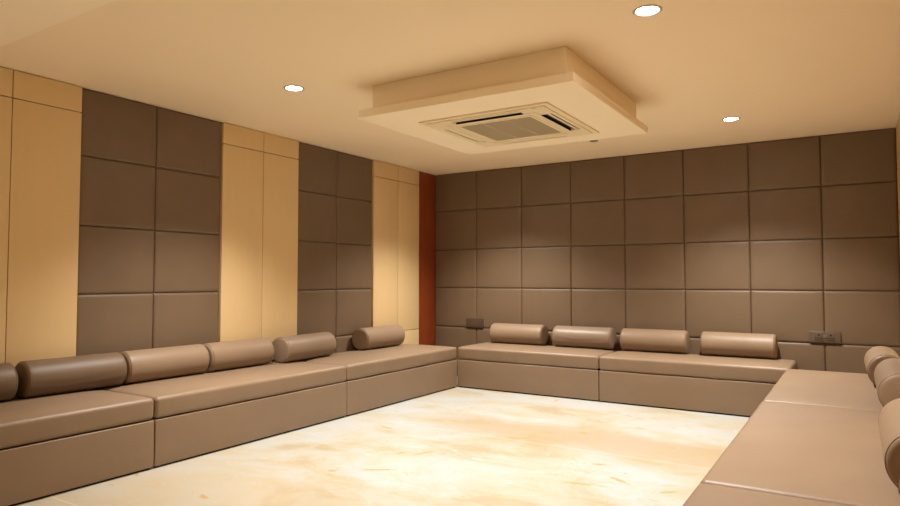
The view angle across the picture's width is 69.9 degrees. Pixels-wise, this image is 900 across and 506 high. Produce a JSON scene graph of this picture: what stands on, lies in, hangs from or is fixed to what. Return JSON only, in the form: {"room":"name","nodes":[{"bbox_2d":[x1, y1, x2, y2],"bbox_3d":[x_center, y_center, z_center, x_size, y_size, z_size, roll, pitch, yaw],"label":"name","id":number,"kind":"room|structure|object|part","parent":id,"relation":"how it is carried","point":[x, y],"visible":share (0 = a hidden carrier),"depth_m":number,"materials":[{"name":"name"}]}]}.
{"room":"lounge","nodes":[
{"label":"lounge","id":0,"kind":"room"},
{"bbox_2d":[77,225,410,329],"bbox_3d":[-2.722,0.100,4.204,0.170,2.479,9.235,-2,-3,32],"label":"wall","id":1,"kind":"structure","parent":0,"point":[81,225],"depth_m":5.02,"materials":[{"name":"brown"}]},
{"bbox_2d":[0,67,81,397],"bbox_3d":[-2.742,0.090,3.976,0.039,2.467,0.853,-2,-3,32],"label":"wall panel","id":2,"kind":"object","parent":1,"relation":"attached to","point":[41,117],"visible":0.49,"depth_m":4.12,"materials":[{"name":"beige wood"}]},
{"bbox_2d":[76,88,220,355],"bbox_3d":[-2.211,0.068,4.831,0.031,2.356,1.151,-2,-3,32],"label":"wall panel","id":3,"kind":"object","parent":1,"relation":"attached to","point":[146,168],"visible":0.72,"depth_m":4.76,"materials":[{"name":"brown leather"}]},
{"bbox_2d":[218,122,298,361],"bbox_3d":[-1.671,0.161,5.677,0.039,2.467,0.856,-2,-3,32],"label":"wall panel","id":4,"kind":"object","parent":1,"relation":"attached to","point":[258,246],"visible":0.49,"depth_m":5.64,"materials":[{"name":"beige wood"}]},
{"bbox_2d":[297,142,371,352],"bbox_3d":[-1.148,0.138,6.518,0.031,2.356,1.116,-2,-3,32],"label":"wall panel","id":5,"kind":"object","parent":1,"relation":"attached to","point":[335,187],"visible":0.8,"depth_m":6.49,"materials":[{"name":"brown leather"}]},
{"bbox_2d":[371,160,418,344],"bbox_3d":[-0.617,0.231,7.352,0.039,2.467,0.860,-2,-3,32],"label":"wall panel","id":6,"kind":"object","parent":1,"relation":"attached to","point":[395,189],"visible":0.68,"depth_m":7.32,"materials":[{"name":"beige wood"}]},
{"bbox_2d":[418,171,435,345],"bbox_3d":[-0.289,0.255,7.890,0.020,2.479,0.396,-2,-3,32],"label":"trim","id":7,"kind":"structure","parent":1,"relation":"attached to","point":[426,185],"depth_m":7.89,"materials":[{"name":"red wood"}]},
{"bbox_2d":[15,386,749,505],"bbox_3d":[-0.631,1.344,2.844,5.102,0.120,9.550,-2,-3,32],"label":"floor","id":8,"kind":"structure","parent":0,"point":[457,446],"depth_m":4.20,"materials":[{"name":"beige stone"}]},
{"bbox_2d":[0,389,153,505],"bbox_3d":[-2.608,1.084,3.415,0.736,0.447,1.788,-2,-3,32],"label":"seat","id":9,"kind":"object","parent":8,"relation":"on","point":[54,444],"visible":0.94,"depth_m":3.60,"materials":[{"name":"brown leather"}]},
{"bbox_2d":[0,362,17,401],"bbox_3d":[-2.822,0.755,3.569,0.228,0.223,0.712,-1,-3,32],"label":"bolster cushion","id":10,"kind":"object","parent":9,"relation":"on","point":[8,373],"visible":1,"depth_m":3.77,"materials":[{"name":"brown leather"}]},
{"bbox_2d":[15,352,126,397],"bbox_3d":[-2.438,0.779,4.160,0.228,0.224,0.632,-2,-3,33],"label":"bolster cushion","id":11,"kind":"object","parent":9,"relation":"on","point":[42,377],"visible":0.95,"depth_m":4.06,"materials":[{"name":"brown leather"}]},
{"bbox_2d":[0,389,153,448],"bbox_3d":[-2.608,0.934,3.421,0.736,0.146,1.788,-2,-3,32],"label":"seat cushion","id":12,"kind":"object","parent":9,"relation":"on","point":[34,422],"depth_m":3.65,"materials":[{"name":"beige leather"}]},
{"bbox_2d":[96,361,346,467],"bbox_3d":[-1.657,1.147,4.925,0.736,0.447,1.778,-2,-3,32],"label":"seat","id":13,"kind":"object","parent":8,"relation":"on","point":[195,415],"visible":0.8,"depth_m":4.57,"materials":[{"name":"brown leather"}]},
{"bbox_2d":[119,344,209,383],"bbox_3d":[-2.097,0.803,4.711,0.228,0.223,0.662,-2,-3,32],"label":"bolster cushion","id":14,"kind":"object","parent":13,"relation":"on","point":[175,361],"visible":0.76,"depth_m":4.62,"materials":[{"name":"beige leather"}]},
{"bbox_2d":[96,361,345,417],"bbox_3d":[-1.657,0.998,4.931,0.736,0.147,1.778,-2,-3,32],"label":"seat cushion","id":15,"kind":"object","parent":13,"relation":"on","point":[185,396],"depth_m":4.61,"materials":[{"name":"beige leather"}]},
{"bbox_2d":[202,337,273,371],"bbox_3d":[-1.749,0.827,5.273,0.228,0.223,0.647,-1,-3,32],"label":"bolster cushion","id":16,"kind":"object","parent":13,"relation":"on","point":[224,355],"visible":0.8,"depth_m":5.18,"materials":[{"name":"beige leather"}]},
{"bbox_2d":[299,344,456,415],"bbox_3d":[-0.705,1.211,6.435,0.736,0.447,1.788,-2,-3,32],"label":"seat","id":17,"kind":"object","parent":8,"relation":"on","point":[376,378],"visible":0.76,"depth_m":6.12,"materials":[{"name":"brown leather"}]},
{"bbox_2d":[272,332,336,362],"bbox_3d":[-1.321,0.851,5.859,0.228,0.223,0.682,-1,-3,27],"label":"bolster cushion","id":18,"kind":"object","parent":17,"relation":"on","point":[312,345],"visible":0.93,"depth_m":5.71,"materials":[{"name":"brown leather"}]},
{"bbox_2d":[299,344,456,379],"bbox_3d":[-0.705,1.060,6.441,0.736,0.147,1.788,-2,-3,32],"label":"seat cushion","id":19,"kind":"object","parent":17,"relation":"on","point":[376,363],"depth_m":6.17,"materials":[{"name":"beige leather"}]},
{"bbox_2d":[352,325,404,349],"bbox_3d":[-0.753,0.892,6.854,0.228,0.223,0.657,-2,-3,32],"label":"bolster cushion","id":20,"kind":"object","parent":17,"relation":"on","point":[389,335],"visible":1,"depth_m":6.69,"materials":[{"name":"beige leather"}]},
{"bbox_2d":[457,342,618,400],"bbox_3d":[0.928,1.229,6.869,1.589,0.447,0.682,-2,-3,32],"label":"seat","id":21,"kind":"object","parent":8,"relation":"on","point":[542,370],"visible":0.87,"depth_m":6.57,"materials":[{"name":"brown leather"}]},
{"bbox_2d":[489,323,548,344],"bbox_3d":[0.771,0.909,7.243,0.657,0.223,0.228,-2,-3,32],"label":"bolster cushion","id":22,"kind":"object","parent":21,"relation":"on","point":[530,334],"visible":1,"depth_m":7.14,"materials":[{"name":"beige leather"}]},
{"bbox_2d":[458,342,618,368],"bbox_3d":[0.928,1.079,6.875,1.589,0.147,0.682,-2,-3,32],"label":"seat cushion","id":23,"kind":"object","parent":21,"relation":"on","point":[487,353],"depth_m":6.63,"materials":[{"name":"beige leather"}]},
{"bbox_2d":[552,325,616,348],"bbox_3d":[1.421,0.892,6.834,0.662,0.223,0.228,-2,-3,33],"label":"bolster cushion","id":24,"kind":"object","parent":21,"relation":"on","point":[564,336],"visible":1,"depth_m":6.73,"materials":[{"name":"brown leather"}]},
{"bbox_2d":[599,350,796,416],"bbox_3d":[2.293,1.193,6.011,1.629,0.447,0.682,-2,-3,32],"label":"seat","id":25,"kind":"object","parent":8,"relation":"on","point":[725,385],"visible":0.82,"depth_m":5.75,"materials":[{"name":"brown leather"}]},
{"bbox_2d":[620,328,689,353],"bbox_3d":[2.045,0.875,6.442,0.657,0.223,0.228,-2,-3,32],"label":"bolster cushion","id":26,"kind":"object","parent":25,"relation":"on","point":[649,340],"visible":1,"depth_m":6.35,"materials":[{"name":"beige leather"}]},
{"bbox_2d":[599,350,796,382],"bbox_3d":[2.293,1.043,6.017,1.629,0.146,0.682,-2,-3,32],"label":"seat cushion","id":27,"kind":"object","parent":25,"relation":"on","point":[677,366],"depth_m":5.77,"materials":[{"name":"beige leather"}]},
{"bbox_2d":[700,331,777,358],"bbox_3d":[2.699,0.858,6.031,0.657,0.224,0.228,-2,-3,32],"label":"bolster cushion","id":28,"kind":"object","parent":25,"relation":"on","point":[752,345],"visible":1,"depth_m":5.94,"materials":[{"name":"beige leather"}]},
{"bbox_2d":[682,483,846,505],"bbox_3d":[0.756,0.997,1.334,0.823,0.448,1.846,-2,-3,32],"label":"seat","id":29,"kind":"object","parent":8,"relation":"on","point":[704,494],"visible":1,"depth_m":2.12,"materials":[{"name":"brown leather"}]},
{"bbox_2d":[700,401,899,505],"bbox_3d":[1.740,1.063,2.896,0.824,0.447,1.841,-2,-3,32],"label":"seat","id":30,"kind":"object","parent":8,"relation":"on","point":[834,455],"visible":0.89,"depth_m":2.61,"materials":[{"name":"brown leather"}]},
{"bbox_2d":[878,398,899,488],"bbox_3d":[1.742,0.706,2.400,0.228,0.223,0.752,-2,-3,32],"label":"bolster cushion","id":31,"kind":"object","parent":30,"relation":"on","point":[889,416],"visible":1,"depth_m":2.24,"materials":[{"name":"beige leather"}]},
{"bbox_2d":[762,369,882,410],"bbox_3d":[2.675,1.125,4.380,0.822,0.447,1.664,-2,-3,32],"label":"seat","id":32,"kind":"object","parent":8,"relation":"on","point":[795,386],"visible":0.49,"depth_m":4.20,"materials":[{"name":"brown leather"}]},
{"bbox_2d":[864,346,899,384],"bbox_3d":[3.060,0.795,4.534,0.228,0.223,0.712,-1,-3,31],"label":"bolster cushion","id":33,"kind":"object","parent":32,"relation":"on","point":[873,356],"visible":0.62,"depth_m":4.33,"materials":[{"name":"beige leather"}]},
{"bbox_2d":[874,358,899,406],"bbox_3d":[2.604,0.762,3.735,0.228,0.223,0.832,-2,-3,32],"label":"bolster cushion","id":34,"kind":"object","parent":32,"relation":"on","point":[887,372],"visible":0.89,"depth_m":3.45,"materials":[{"name":"beige leather"}]},
{"bbox_2d":[0,0,899,174],"bbox_3d":[-0.631,-1.248,2.953,5.102,0.189,9.550,-2,-3,32],"label":"ceiling","id":35,"kind":"structure","parent":0,"point":[789,69],"depth_m":3.76,"materials":[{"name":"beige paint"}]},
{"bbox_2d":[283,85,303,91],"bbox_3d":[-1.070,-1.128,4.416,0.140,0.006,0.140,-2,-3,32],"label":"recessed light","id":36,"kind":"object","parent":35,"relation":"in","point":[295,88],"visible":1,"depth_m":4.42,"materials":[{"name":"beige"}]},
{"bbox_2d":[357,47,647,154],"bbox_3d":[0.420,-1.010,4.559,1.534,0.228,1.487,-2,-3,32],"label":"ceiling bulkhead","id":37,"kind":"object","parent":35,"relation":"attached to","point":[558,77],"visible":0.88,"depth_m":4.06,"materials":[{"name":"beige paint"}]},
{"bbox_2d":[419,102,598,146],"bbox_3d":[0.440,-0.885,4.575,0.950,0.021,0.950,-2,-3,32],"label":"air conditioner","id":38,"kind":"object","parent":37,"relation":"attached to","point":[540,121],"visible":1,"depth_m":4.47,"materials":[{"name":"beige plastic"}]},
{"bbox_3d":[0.440,-0.884,4.575,0.578,0.019,0.578,-2,-3,32],"label":"grille frame","id":39,"kind":"part","parent":38,"relation":"part of","materials":[{"name":"beige plastic"}]},
{"bbox_2d":[463,117,559,140],"bbox_3d":[0.440,-0.883,4.575,0.534,0.016,0.534,-2,-3,32],"label":"grille","id":40,"kind":"object","parent":38,"relation":"attached to","point":[517,127],"depth_m":4.55,"materials":[{"name":"beige plastic"}]},
{"bbox_2d":[633,4,661,16],"bbox_3d":[0.964,-1.181,3.146,0.140,0.006,0.140,-2,-3,32],"label":"recessed light","id":41,"kind":"object","parent":35,"relation":"in","point":[649,10],"visible":1,"depth_m":3.14,"materials":[{"name":"beige"}]},
{"bbox_2d":[722,117,739,121],"bbox_3d":[2.298,-1.093,5.266,0.140,0.006,0.140,-2,-3,32],"label":"recessed light","id":42,"kind":"object","parent":35,"relation":"in","point":[728,119],"visible":1,"depth_m":5.27,"materials":[{"name":"beige"}]},
{"bbox_2d":[448,152,899,366],"bbox_3d":[1.889,0.211,6.853,5.052,2.479,0.165,-2,-3,32],"label":"wall","id":43,"kind":"structure","parent":0,"point":[896,152],"depth_m":5.87,"materials":[{"name":"brown"}]},
{"bbox_2d":[435,128,899,373],"bbox_3d":[1.829,0.149,6.772,4.759,2.356,0.031,-2,-3,32],"label":"wall panel","id":44,"kind":"object","parent":43,"relation":"attached to","point":[611,203],"visible":0.77,"depth_m":6.41,"materials":[{"name":"brown leather"}]},
{"bbox_2d":[466,318,483,327],"bbox_3d":[0.309,0.833,7.691,0.234,0.108,0.046,-2,-3,32],"label":"wall outlet","id":45,"kind":"object","parent":44,"relation":"attached to","point":[470,322],"visible":1,"depth_m":7.67,"materials":[{"name":"brown plastic"}]},
{"bbox_3d":[0.247,0.835,7.707,0.090,0.076,0.006,-2,-3,32],"label":"plate","id":46,"kind":"part","parent":45,"relation":"part of","materials":[{"name":"brown plastic"}]},
{"bbox_3d":[0.335,0.833,7.652,0.090,0.076,0.006,-2,-3,32],"label":"plate","id":47,"kind":"part","parent":45,"relation":"part of","materials":[{"name":"brown plastic"}]},
{"bbox_2d":[809,331,840,342],"bbox_3d":[3.360,0.750,5.771,0.241,0.100,0.051,-2,-3,32],"label":"wall outlet","id":48,"kind":"object","parent":44,"relation":"attached to","point":[814,336],"visible":1,"depth_m":5.75,"materials":[{"name":"brown plastic"}]},
{"bbox_2d":[814,332,823,340],"bbox_3d":[3.311,0.752,5.781,0.076,0.080,0.006,-2,-3,32],"label":"socket","id":49,"kind":"object","parent":48,"relation":"attached to","point":[818,336],"depth_m":5.78,"materials":[{"name":"brown"}]},
{"bbox_2d":[826,333,835,341],"bbox_3d":[3.389,0.750,5.732,0.076,0.080,0.006,-2,-3,32],"label":"socket","id":50,"kind":"object","parent":48,"relation":"attached to","point":[830,337],"depth_m":5.73,"materials":[{"name":"brown"}]},
{"bbox_2d":[896,114,899,254],"bbox_3d":[1.461,-0.010,1.575,0.150,2.479,9.235,-2,-3,32],"label":"wall","id":51,"kind":"structure","parent":0,"point":[898,121],"depth_m":5.39,"materials":[{"name":"beige laminate"}]}
]}

